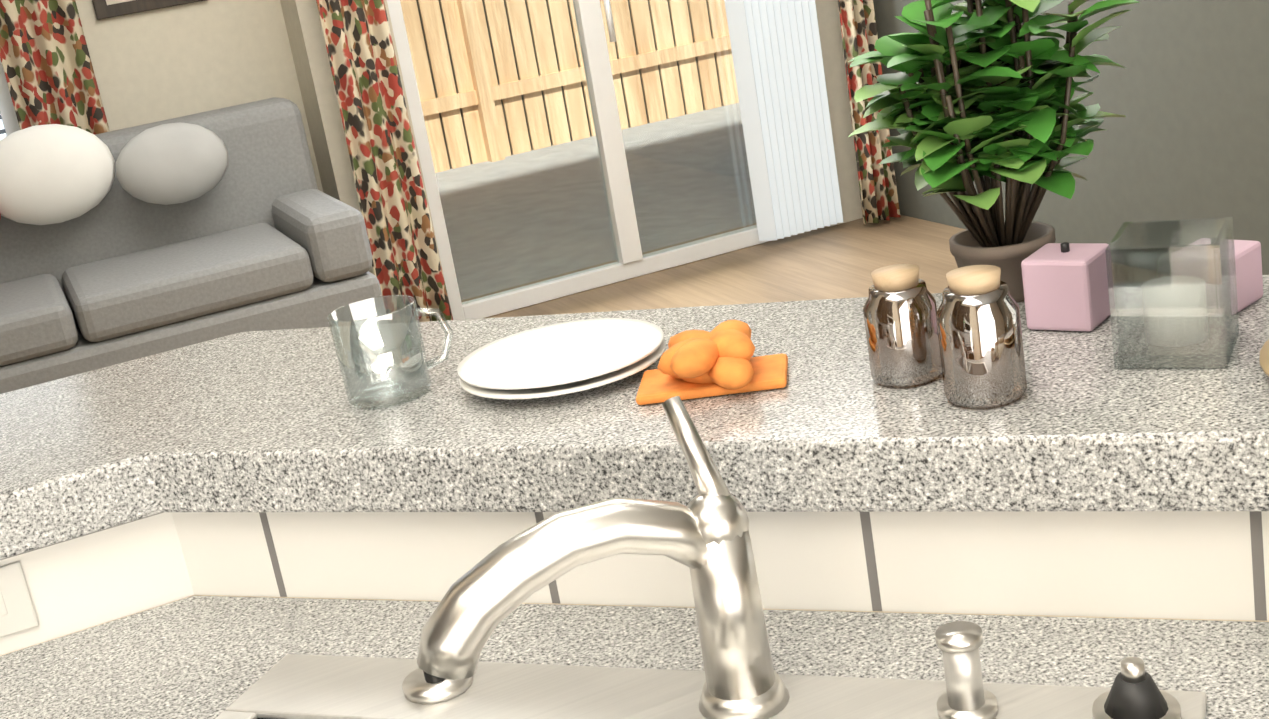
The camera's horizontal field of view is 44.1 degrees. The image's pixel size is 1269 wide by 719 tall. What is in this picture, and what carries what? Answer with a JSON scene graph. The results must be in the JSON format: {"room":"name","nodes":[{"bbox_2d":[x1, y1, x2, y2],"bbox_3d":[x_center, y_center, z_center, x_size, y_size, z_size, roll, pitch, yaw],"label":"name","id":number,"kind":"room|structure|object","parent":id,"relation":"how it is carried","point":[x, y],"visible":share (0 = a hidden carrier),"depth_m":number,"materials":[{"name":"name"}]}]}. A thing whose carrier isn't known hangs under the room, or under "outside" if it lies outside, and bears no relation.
{"room":"kitchen","nodes":[
{"label":"kitchen","id":0,"kind":"room"},
{"bbox_2d":[0,512,193,655],"bbox_3d":[-0.595,0.664,1.743,0.490,1.014,0.120,-16,18,-20],"label":"wall","id":1,"kind":"structure","parent":0,"point":[87,581],"depth_m":1.60,"materials":[{"name":"beige paint"}]},
{"bbox_2d":[0,562,38,637],"bbox_3d":[-0.656,0.249,1.548,0.115,0.072,0.007,-16,18,-20],"label":"outlet","id":2,"kind":"object","parent":1,"relation":"attached to","point":[17,612],"visible":1,"depth_m":1.56,"materials":[{"name":"white plastic"}]},
{"bbox_2d":[75,0,862,275],"bbox_3d":[-1.574,-1.292,5.689,5.240,2.740,0.400,-16,18,-20],"label":"wall","id":3,"kind":"structure","parent":0,"point":[157,65],"depth_m":5.81,"materials":[{"name":"beige paint"}]},
{"bbox_2d":[0,59,19,139],"bbox_3d":[-2.629,-1.266,5.366,0.718,1.378,0.088,-16,18,-20],"label":"window","id":4,"kind":"structure","parent":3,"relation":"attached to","point":[9,124],"depth_m":5.60,"materials":[{"name":"clear glass"}]},
{"bbox_2d":[92,0,204,19],"bbox_3d":[-1.774,-1.438,5.638,0.400,0.360,0.029,-16,18,-20],"label":"print","id":5,"kind":"object","parent":3,"relation":"attached to","point":[104,9],"visible":1,"depth_m":5.64,"materials":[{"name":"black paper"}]},
{"bbox_2d":[387,0,824,319],"bbox_3d":[-0.121,-1.321,6.158,1.698,2.048,0.086,-16,18,-20],"label":"sliding glass door","id":6,"kind":"structure","parent":3,"relation":"attached to","point":[632,262],"depth_m":6.21,"materials":[{"name":"clear glass"}]},
{"bbox_2d":[724,0,843,240],"bbox_3d":[0.534,-1.498,6.281,0.420,2.040,0.075,-16,18,-20],"label":"blind stack","id":7,"kind":"object","parent":3,"relation":"attached to","point":[776,49],"visible":1,"depth_m":6.41,"materials":[{"name":"white plastic"}]},
{"bbox_3d":[-2.781,-2.123,4.981,1.578,0.058,0.118,-16,18,-20],"label":"curtain rod","id":8,"kind":"object","parent":3,"relation":"attached to","visible":0},
{"bbox_2d":[0,0,109,134],"bbox_3d":[-2.064,-1.048,5.506,0.324,2.505,0.074,-16,18,-20],"label":"window curtain","id":9,"kind":"object","parent":8,"relation":"hanging from","point":[46,62],"visible":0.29,"depth_m":5.51,"materials":[{"name":"multicoloured fabric"}]},
{"bbox_2d":[172,511,1268,621],"bbox_3d":[0.310,0.577,1.518,1.584,1.014,0.120,-2,18,23],"label":"wall","id":10,"kind":"structure","parent":0,"point":[1193,565],"depth_m":1.35,"materials":[{"name":"beige paint"}]},
{"bbox_2d":[0,275,1268,559],"bbox_3d":[0.274,0.143,1.087,1.878,0.065,2.310,-16,18,-20],"label":"raised bar","id":11,"kind":"object","parent":10,"relation":"on","point":[264,421],"visible":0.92,"depth_m":1.43,"materials":[{"name":"stone"}]},
{"bbox_2d":[327,295,452,408],"bbox_3d":[-0.243,-0.012,1.604,0.124,0.094,0.090,-16,18,-20],"label":"glass mug","id":12,"kind":"object","parent":11,"relation":"on","point":[378,371],"visible":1,"depth_m":1.58,"materials":[{"name":"clear glass"}]},
{"bbox_2d":[457,318,664,399],"bbox_3d":[-0.072,0.003,1.576,0.210,0.026,0.210,-16,18,-20],"label":"plates","id":13,"kind":"object","parent":11,"relation":"on","point":[563,358],"visible":1,"depth_m":1.57,"materials":[{"name":"white ceramic"}]},
{"bbox_2d":[636,320,787,404],"bbox_3d":[0.071,-0.001,1.465,0.158,0.051,0.139,-16,18,-20],"label":"fruit tray","id":14,"kind":"object","parent":11,"relation":"on","point":[719,360],"visible":1,"depth_m":1.44,"materials":[{"name":"orange food"}]},
{"bbox_2d":[863,264,941,387],"bbox_3d":[0.236,-0.032,1.388,0.064,0.100,0.064,-16,18,-20],"label":"jar","id":15,"kind":"object","parent":11,"relation":"on","point":[899,310],"visible":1,"depth_m":1.36,"materials":[{"name":"silver glass"}]},
{"bbox_2d":[936,265,1026,408],"bbox_3d":[0.288,-0.021,1.307,0.068,0.110,0.068,-16,18,-20],"label":"jar","id":16,"kind":"object","parent":11,"relation":"on","point":[978,321],"visible":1,"depth_m":1.28,"materials":[{"name":"silver glass"}]},
{"bbox_2d":[848,0,1139,301],"bbox_3d":[0.346,-0.230,1.548,0.274,0.345,0.252,-16,18,-20],"label":"potted plant","id":17,"kind":"object","parent":11,"relation":"on","point":[977,93],"visible":1,"depth_m":1.50,"materials":[{"name":"green plant"}]},
{"bbox_2d":[1021,242,1114,331],"bbox_3d":[0.405,-0.072,1.466,0.064,0.076,0.064,3,21,37],"label":"box","id":18,"kind":"object","parent":11,"relation":"on","point":[1065,286],"visible":0.92,"depth_m":1.44,"materials":[{"name":"pink plastic"}]},
{"bbox_2d":[1105,217,1238,368],"bbox_3d":[0.459,-0.057,1.336,0.090,0.105,0.090,-1,19,28],"label":"glass container","id":19,"kind":"object","parent":11,"relation":"on","point":[1175,311],"visible":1,"depth_m":1.32,"materials":[{"name":"clear glass"}]},
{"bbox_2d":[1171,238,1262,314],"bbox_3d":[0.536,-0.081,1.444,0.060,0.063,0.060,-24,22,-39],"label":"box","id":20,"kind":"object","parent":11,"relation":"on","point":[1248,270],"visible":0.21,"depth_m":1.42,"materials":[{"name":"pink plastic"}]},
{"bbox_2d":[1260,340,1268,375],"bbox_3d":[0.623,-0.008,1.214,0.260,0.031,0.260,-16,18,-20],"label":"platter","id":21,"kind":"object","parent":11,"relation":"on","point":[1264,357],"visible":0.94,"depth_m":1.26,"materials":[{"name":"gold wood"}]},
{"bbox_2d":[461,215,1169,317],"bbox_3d":[0.337,0.915,2.327,5.480,0.100,8.840,-16,18,-20],"label":"floor","id":22,"kind":"structure","parent":0,"point":[843,260],"depth_m":6.16,"materials":[{"name":"brown wood"}]},
{"bbox_2d":[0,97,387,393],"bbox_3d":[-1.885,-0.174,5.226,1.900,1.000,0.900,-16,18,-20],"label":"sofa","id":23,"kind":"object","parent":22,"relation":"on","point":[264,234],"visible":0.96,"depth_m":5.12,"materials":[{"name":"fabric"}]},
{"bbox_2d":[0,122,227,224],"bbox_3d":[-1.901,-0.616,5.225,1.080,0.352,0.192,-16,18,-20],"label":"pillows","id":24,"kind":"object","parent":23,"relation":"on","point":[53,173],"visible":1,"depth_m":5.21,"materials":[{"name":"white fabric"}]},
{"bbox_3d":[-0.398,0.978,0.878,2.886,0.860,1.708,-16,18,-20],"label":"base cabinet","id":25,"kind":"object","parent":22,"relation":"on","visible":0},
{"bbox_2d":[0,596,1268,718],"bbox_3d":[-0.467,0.550,0.734,2.886,0.048,1.735,-16,18,-20],"label":"countertop","id":26,"kind":"structure","parent":25,"relation":"on","point":[202,657],"depth_m":1.40,"materials":[{"name":"stone"}]},
{"bbox_2d":[215,654,1206,718],"bbox_3d":[-0.016,0.408,1.130,0.800,0.172,0.430,-2,18,23],"label":"sink","id":27,"kind":"object","parent":26,"relation":"in","point":[294,686],"visible":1,"depth_m":1.28,"materials":[{"name":"white ceramic"}]},
{"bbox_2d":[402,396,1180,718],"bbox_3d":[0.069,0.154,1.189,0.477,0.244,0.463,-16,18,-20],"label":"faucet","id":28,"kind":"object","parent":26,"relation":"on","point":[704,536],"visible":1,"depth_m":1.15,"materials":[{"name":"silver metal"}]},
{"bbox_2d":[873,0,1268,274],"bbox_3d":[2.557,-1.107,2.761,0.120,2.740,8.440,-16,18,-20],"label":"wall","id":29,"kind":"structure","parent":0,"point":[1185,91],"depth_m":5.05,"materials":[{"name":"grey paint"}]},
{"label":"outside","id":30,"kind":"structure","parent":0,"visible":0},
{"bbox_2d":[435,103,755,299],"bbox_3d":[-3.199,-1.527,12.344,20.000,0.100,12.870,-16,18,-20],"label":"ground","id":31,"kind":"structure","parent":30,"point":[535,166],"depth_m":8.24,"materials":[{"name":"concrete"}]},
{"bbox_2d":[400,0,738,172],"bbox_3d":[-1.722,-2.158,9.518,17.064,2.245,0.140,-16,18,-20],"label":"fence","id":32,"kind":"object","parent":31,"relation":"on","point":[531,115],"depth_m":10.11,"materials":[{"name":"brown wood"}]},
{"bbox_3d":[-0.339,-2.748,5.559,2.328,0.058,0.212,-16,18,-20],"label":"curtain rod","id":33,"kind":"object","parent":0,"visible":0},
{"bbox_2d":[316,0,452,323],"bbox_3d":[-0.996,-1.248,5.518,0.264,2.528,0.074,-16,18,-20],"label":"door curtain","id":34,"kind":"object","parent":33,"relation":"hanging from","point":[394,208],"visible":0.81,"depth_m":5.67,"materials":[{"name":"multicoloured fabric"}]},
{"bbox_2d":[838,0,899,224],"bbox_3d":[0.832,-1.777,6.214,0.164,2.528,0.074,-16,18,-20],"label":"door curtain","id":35,"kind":"object","parent":33,"relation":"hanging from","point":[878,192],"visible":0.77,"depth_m":6.45,"materials":[{"name":"multicoloured fabric"}]}
]}

